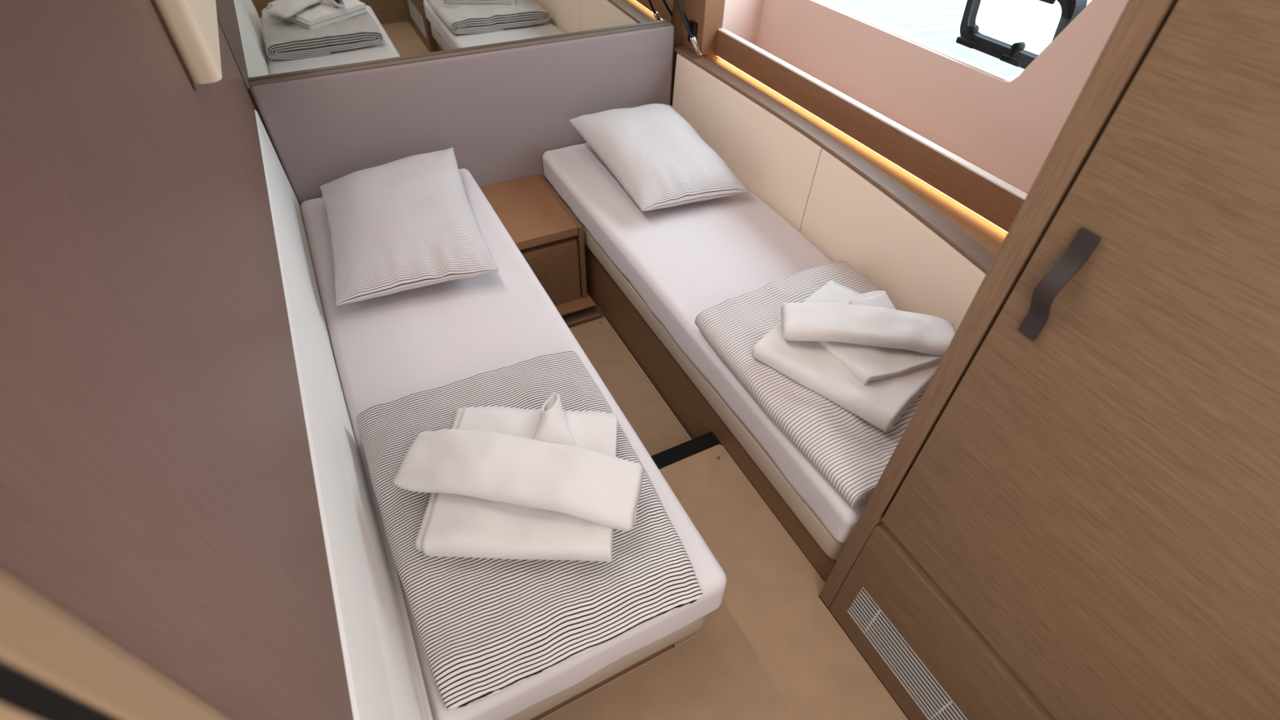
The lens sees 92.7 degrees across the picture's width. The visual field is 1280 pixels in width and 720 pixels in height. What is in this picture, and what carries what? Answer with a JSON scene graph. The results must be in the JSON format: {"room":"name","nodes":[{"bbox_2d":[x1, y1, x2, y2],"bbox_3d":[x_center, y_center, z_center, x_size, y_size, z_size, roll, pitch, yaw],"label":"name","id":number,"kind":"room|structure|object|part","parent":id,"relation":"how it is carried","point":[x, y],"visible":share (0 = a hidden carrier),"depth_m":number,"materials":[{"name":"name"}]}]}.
{"room":"yacht cabin","nodes":[
{"label":"yacht cabin","id":0,"kind":"room"},
{"bbox_2d":[0,568,232,719],"bbox_3d":[-0.341,0.391,0.519,0.100,2.200,0.040,-19,49,-20],"label":"wall","id":1,"kind":"structure","parent":0,"point":[3,575],"depth_m":0.34,"materials":[{"name":"brown wood"}]},
{"bbox_2d":[0,577,224,719],"bbox_3d":[-0.304,0.348,0.429,0.132,2.010,0.052,-19,49,-20],"label":"door","id":2,"kind":"structure","parent":1,"relation":"in","point":[51,668],"depth_m":0.26,"materials":[{"name":"brown wood"}]},
{"bbox_2d":[217,17,242,76],"bbox_3d":[-0.481,-1.431,2.343,2.200,2.200,0.060,-19,49,-20],"label":"wall","id":3,"kind":"structure","parent":0,"point":[217,18],"depth_m":2.04,"materials":[{"name":"brown wood"}]},
{"bbox_2d":[241,75,285,173],"bbox_3d":[-0.628,-0.856,2.654,1.610,0.940,0.148,-19,49,-20],"label":"trim","id":4,"kind":"structure","parent":3,"relation":"attached to","point":[255,108],"depth_m":2.07,"materials":[{"name":"brown wood"}]},
{"bbox_2d":[215,0,673,88],"bbox_3d":[-0.561,-1.571,1.829,1.597,1.240,0.033,-19,49,-20],"label":"mirror","id":5,"kind":"object","parent":3,"relation":"attached to","point":[266,39],"visible":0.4,"depth_m":2.09,"materials":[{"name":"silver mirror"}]},
{"bbox_2d":[670,0,684,106],"bbox_3d":[0.169,-1.635,2.459,0.160,1.950,0.129,-19,49,-20],"label":"trim","id":6,"kind":"structure","parent":3,"relation":"attached to","point":[677,22],"depth_m":2.60,"materials":[{"name":"brown wood"}]},
{"bbox_2d":[680,0,724,58],"bbox_3d":[0.267,-1.776,2.148,0.090,1.306,0.168,-19,49,-20],"label":"trim","id":7,"kind":"structure","parent":3,"relation":"attached to","point":[708,14],"depth_m":2.48,"materials":[{"name":"brown wood"}]},
{"bbox_2d":[673,44,1007,273],"bbox_3d":[0.607,-0.694,1.993,0.266,0.029,2.030,-19,49,-20],"label":"rail","id":8,"kind":"object","parent":3,"relation":"attached to","point":[976,238],"depth_m":1.86,"materials":[{"name":"brown wood"}]},
{"bbox_2d":[676,0,702,57],"bbox_3d":[0.176,-1.365,2.419,0.144,0.291,0.119,-19,49,-20],"label":"reading lamp","id":9,"kind":"object","parent":8,"relation":"on","point":[691,28],"visible":1,"depth_m":2.46,"materials":[{"name":"black plastic"}]},
{"bbox_3d":[0.217,-1.352,2.517,0.015,0.080,0.050,-19,49,-20],"label":"plate","id":10,"kind":"part","parent":9,"relation":"part of","materials":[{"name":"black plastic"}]},
{"bbox_2d":[671,53,822,231],"bbox_3d":[0.389,-0.881,2.418,0.063,0.350,0.958,-19,49,-20],"label":"panel","id":11,"kind":"object","parent":8,"relation":"attached to","point":[774,161],"visible":0.6,"depth_m":2.33,"materials":[{"name":"beige leather"}]},
{"bbox_3d":[0.752,-0.682,1.974,0.018,0.002,1.856,-19,49,-20],"label":"led strip","id":12,"kind":"part","parent":8,"relation":"part of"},
{"bbox_2d":[800,148,986,331],"bbox_3d":[0.794,-0.235,1.782,0.070,0.350,1.027,-14,47,-15],"label":"panel","id":13,"kind":"object","parent":8,"relation":"attached to","point":[847,218],"visible":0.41,"depth_m":1.83,"materials":[{"name":"beige leather"}]},
{"bbox_2d":[561,291,909,719],"bbox_3d":[0.025,0.478,1.867,2.800,0.188,3.700,-19,49,-20],"label":"floor","id":14,"kind":"structure","parent":0,"point":[595,309],"depth_m":2.59,"materials":[{"name":"brown wood"}]},
{"bbox_2d":[248,22,674,206],"bbox_3d":[-0.576,-0.818,2.573,1.588,0.922,0.031,-19,49,-20],"label":"headboard","id":15,"kind":"object","parent":14,"relation":"on","point":[500,108],"visible":0.54,"depth_m":2.32,"materials":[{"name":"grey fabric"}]},
{"bbox_3d":[-0.575,-1.141,2.248,1.570,0.006,0.027,-19,49,-20],"label":"trim","id":16,"kind":"part","parent":15,"relation":"part of","materials":[{"name":"brown"}]},
{"bbox_2d":[479,174,599,327],"bbox_3d":[-0.436,-0.449,2.577,0.319,0.399,0.559,-19,49,-20],"label":"nightstand","id":17,"kind":"object","parent":14,"relation":"on","point":[544,230],"visible":0.56,"depth_m":2.46,"materials":[{"name":"brown wood"}]},
{"bbox_3d":[-0.380,-0.327,2.485,0.278,0.270,0.026,-19,49,-20],"label":"drawer","id":18,"kind":"part","parent":17,"relation":"part of","materials":[{"name":"brown wood"}]},
{"bbox_3d":[-0.337,-0.524,2.651,0.020,0.385,0.461,-19,49,-20],"label":"panel","id":19,"kind":"part","parent":17,"relation":"part of","materials":[{"name":"brown wood"}]},
{"bbox_2d":[503,614,706,719],"bbox_3d":[-0.551,0.101,1.942,0.634,0.216,1.938,-19,49,-20],"label":"bed base","id":20,"kind":"object","parent":14,"relation":"on","point":[621,666],"visible":0.09,"depth_m":1.35,"materials":[{"name":"beige wood"}]},
{"bbox_2d":[300,168,726,719],"bbox_3d":[-0.538,-0.020,1.809,0.643,0.150,1.959,-19,49,-20],"label":"mattress","id":21,"kind":"object","parent":20,"relation":"on","point":[392,347],"visible":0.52,"depth_m":1.71,"materials":[{"name":"white fabric"}]},
{"bbox_2d":[320,147,498,306],"bbox_3d":[-0.793,-0.472,2.025,0.483,0.152,0.748,-15,47,-16],"label":"pillow","id":22,"kind":"object","parent":21,"relation":"on","point":[408,223],"visible":1,"depth_m":1.90,"materials":[{"name":"fabric"}]},
{"bbox_2d":[355,351,702,710],"bbox_3d":[-0.268,0.295,1.327,0.584,0.095,0.729,-19,49,-20],"label":"blanket","id":23,"kind":"object","parent":21,"relation":"on","point":[486,627],"visible":0.51,"depth_m":1.19,"materials":[{"name":"fabric"}]},
{"bbox_2d":[415,406,617,561],"bbox_3d":[-0.238,0.244,1.287,0.375,0.060,0.361,2,45,0],"label":"bath towel","id":24,"kind":"object","parent":23,"relation":"on","point":[453,525],"visible":0.56,"depth_m":1.19,"materials":[{"name":"white fabric"}]},
{"bbox_2d":[392,428,644,531],"bbox_3d":[-0.246,0.231,1.248,0.502,0.083,0.157,8,45,6],"label":"hand towel","id":25,"kind":"object","parent":24,"relation":"on","point":[589,485],"visible":1,"depth_m":1.22,"materials":[{"name":"white fabric"}]},
{"bbox_2d":[532,393,577,446],"bbox_3d":[-0.198,0.172,1.296,0.165,0.079,0.284,6,45,4],"label":"towel","id":26,"kind":"object","parent":25,"relation":"on","point":[553,427],"visible":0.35,"depth_m":1.30,"materials":[{"name":"white fabric"}]},
{"bbox_2d":[568,316,691,456],"bbox_3d":[-0.139,0.138,2.270,0.388,0.014,0.820,-19,49,-20],"label":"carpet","id":27,"kind":"object","parent":14,"relation":"on","point":[652,420],"visible":0.33,"depth_m":2.30,"materials":[{"name":"beige carpet"}]},
{"bbox_2d":[650,431,720,469],"bbox_3d":[0.049,0.371,1.939,0.437,0.160,0.056,-19,49,-20],"label":"trim","id":28,"kind":"structure","parent":14,"relation":"on","point":[675,454],"depth_m":1.92,"materials":[{"name":"black rubber"}]},
{"bbox_2d":[549,182,846,582],"bbox_3d":[0.251,-0.115,2.281,0.494,0.371,1.972,-19,49,-20],"label":"bed base","id":29,"kind":"object","parent":14,"relation":"on","point":[695,402],"visible":0.13,"depth_m":2.00,"materials":[{"name":"brown wood"}]},
{"bbox_2d":[542,142,866,542],"bbox_3d":[0.309,-0.312,2.119,0.639,0.141,1.972,-19,49,-20],"label":"mattress","id":30,"kind":"object","parent":29,"relation":"on","point":[683,260],"visible":0.52,"depth_m":2.06,"materials":[{"name":"white fabric"}]},
{"bbox_2d":[568,103,748,210],"bbox_3d":[0.058,-0.800,2.359,0.482,0.185,0.663,-19,49,-20],"label":"pillow","id":31,"kind":"object","parent":30,"relation":"on","point":[655,154],"visible":1,"depth_m":2.25,"materials":[{"name":"fabric"}]},
{"bbox_2d":[694,260,926,506],"bbox_3d":[0.553,0.007,1.639,0.602,0.094,0.733,-19,49,-20],"label":"blanket","id":32,"kind":"object","parent":30,"relation":"on","point":[851,452],"visible":0.3,"depth_m":1.52,"materials":[{"name":"fabric"}]},
{"bbox_2d":[751,280,938,431],"bbox_3d":[0.567,-0.030,1.589,0.390,0.062,0.400,34,53,28],"label":"bath towel","id":33,"kind":"object","parent":32,"relation":"on","point":[881,404],"visible":0.61,"depth_m":1.49,"materials":[{"name":"white fabric"}]},
{"bbox_2d":[781,302,955,355],"bbox_3d":[0.583,-0.084,1.555,0.440,0.069,0.141,7,45,5],"label":"hand towel","id":34,"kind":"object","parent":33,"relation":"on","point":[878,326],"visible":0.97,"depth_m":1.52,"materials":[{"name":"white fabric"}]},
{"bbox_2d":[815,290,943,385],"bbox_3d":[0.606,-0.065,1.576,0.286,0.050,0.301,-19,49,-20],"label":"towel","id":35,"kind":"object","parent":33,"relation":"on","point":[868,364],"visible":0.56,"depth_m":1.51,"materials":[{"name":"white fabric"}]},
{"bbox_2d":[538,444,908,719],"bbox_3d":[0.091,0.808,1.394,0.996,0.016,1.217,-19,49,-20],"label":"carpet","id":36,"kind":"object","parent":14,"relation":"on","point":[771,649],"visible":0.91,"depth_m":1.49,"materials":[{"name":"beige carpet"}]},
{"bbox_2d":[818,0,1279,719],"bbox_3d":[0.958,0.016,0.797,0.770,1.990,0.682,-19,49,-20],"label":"wardrobe","id":37,"kind":"object","parent":14,"relation":"on","point":[1076,516],"visible":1,"depth_m":0.76,"materials":[{"name":"brown wood"}]},
{"bbox_2d":[847,586,967,719],"bbox_3d":[0.622,0.710,1.296,0.022,0.137,0.470,-19,49,-20],"label":"vent grille","id":38,"kind":"object","parent":37,"relation":"attached to","point":[927,693],"depth_m":1.35,"materials":[{"name":"silver metal"}]},
{"bbox_3d":[0.638,0.688,1.232,0.020,0.410,0.622,-19,49,-20],"label":"plinth panel","id":39,"kind":"part","parent":37,"relation":"part of","materials":[{"name":"brown wood"}]},
{"bbox_3d":[0.507,-0.083,0.883,0.030,1.990,0.038,-19,49,-20],"label":"corner post","id":40,"kind":"part","parent":37,"relation":"part of","materials":[{"name":"brown wood"}]},
{"bbox_3d":[0.515,-0.087,0.766,0.025,0.162,0.025,-19,49,-20],"label":"handle","id":41,"kind":"part","parent":37,"relation":"part of","materials":[{"name":"black leather"}]},
{"bbox_2d":[756,0,1128,193],"bbox_3d":[0.932,-0.963,1.913,0.083,2.200,2.360,-19,49,-20],"label":"wall","id":42,"kind":"structure","parent":0,"point":[1007,129],"depth_m":1.89,"materials":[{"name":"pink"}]},
{"bbox_2d":[721,0,764,44],"bbox_3d":[0.435,-1.648,2.288,0.222,1.020,0.028,-19,49,-20],"label":"trim","id":43,"kind":"structure","parent":42,"relation":"attached to","point":[742,18],"depth_m":2.50,"materials":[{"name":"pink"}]},
{"bbox_2d":[715,30,1024,232],"bbox_3d":[0.751,-0.720,1.942,0.021,0.096,1.868,-19,49,-20],"label":"trim","id":44,"kind":"structure","parent":42,"relation":"attached to","point":[995,204],"depth_m":1.91,"materials":[{"name":"brown wood"}]},
{"bbox_2d":[717,27,1027,199],"bbox_3d":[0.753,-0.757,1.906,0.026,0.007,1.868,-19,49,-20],"label":"trim","id":45,"kind":"structure","parent":42,"relation":"attached to","point":[945,153],"depth_m":1.88,"materials":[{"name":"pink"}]},
{"bbox_2d":[814,0,1013,80],"bbox_3d":[0.877,-1.248,1.802,0.033,0.562,1.265,-19,49,-20],"label":"trim","id":46,"kind":"structure","parent":42,"relation":"in","point":[927,46],"depth_m":1.95,"materials":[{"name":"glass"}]},
{"bbox_2d":[955,0,1087,69],"bbox_3d":[1.051,-0.959,1.710,0.069,0.212,0.337,-19,49,-20],"label":"portlight","id":47,"kind":"object","parent":46,"relation":"attached to","point":[1015,33],"visible":0.82,"depth_m":1.73,"materials":[{"name":"black plastic"}]},
{"bbox_3d":[0.984,-0.967,1.821,0.012,0.018,0.018,-19,49,-20],"label":"latch arm","id":48,"kind":"part","parent":47,"relation":"part of","materials":[{"name":"black plastic"}]},
{"bbox_3d":[0.984,-0.979,1.810,0.028,0.023,0.023,-19,49,-20],"label":"knob","id":49,"kind":"part","parent":47,"relation":"part of","materials":[{"name":"black plastic"}]},
{"bbox_3d":[1.058,-0.864,1.720,0.012,0.018,0.018,-19,49,-20],"label":"latch arm","id":50,"kind":"part","parent":47,"relation":"part of","materials":[{"name":"black"}]},
{"bbox_3d":[1.058,-0.876,1.708,0.028,0.023,0.023,-19,49,-20],"label":"knob","id":51,"kind":"part","parent":47,"relation":"part of","materials":[{"name":"black plastic"}]},
{"bbox_3d":[1.071,-0.966,1.717,0.006,0.146,0.289,-19,49,-20],"label":"pane","id":52,"kind":"part","parent":47,"relation":"part of","materials":[{"name":"clear glass"}]},
{"bbox_3d":[-0.875,-0.335,1.232,0.075,2.200,2.360,-19,49,-20],"label":"wall","id":53,"kind":"structure","parent":0,"visible":0},
{"bbox_2d":[0,0,353,719],"bbox_3d":[-0.603,-0.361,0.634,0.025,1.308,1.294,-19,49,-20],"label":"wall panel","id":54,"kind":"object","parent":53,"relation":"attached to","point":[157,486],"visible":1,"depth_m":0.53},
{"bbox_2d":[150,0,222,90],"bbox_3d":[-1.012,-1.044,1.202,0.050,0.658,0.972,-19,49,-20],"label":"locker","id":55,"kind":"object","parent":54,"relation":"attached to","point":[191,26],"visible":1,"depth_m":1.10,"materials":[{"name":"beige wood"}]},
{"bbox_2d":[204,19,274,231],"bbox_3d":[-1.092,-1.043,1.304,0.025,1.308,0.843,-19,49,-20],"label":"wall panel","id":56,"kind":"object","parent":53,"relation":"attached to","point":[230,96],"visible":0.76,"depth_m":1.58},
{"bbox_2d":[254,109,426,719],"bbox_3d":[-0.793,-0.006,1.514,0.055,0.440,2.115,-19,49,-20],"label":"panel","id":57,"kind":"object","parent":53,"relation":"attached to","point":[383,684],"visible":0.7,"depth_m":1.17,"materials":[{"name":"white"}]},
{"label":"outside","id":58,"kind":"structure","parent":0,"visible":0},
{"bbox_2d":[822,0,1092,79],"bbox_3d":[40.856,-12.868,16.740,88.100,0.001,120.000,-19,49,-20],"label":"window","id":59,"kind":"structure","parent":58,"point":[936,24],"depth_m":6.26,"materials":[{"name":"white glass"}]}
]}

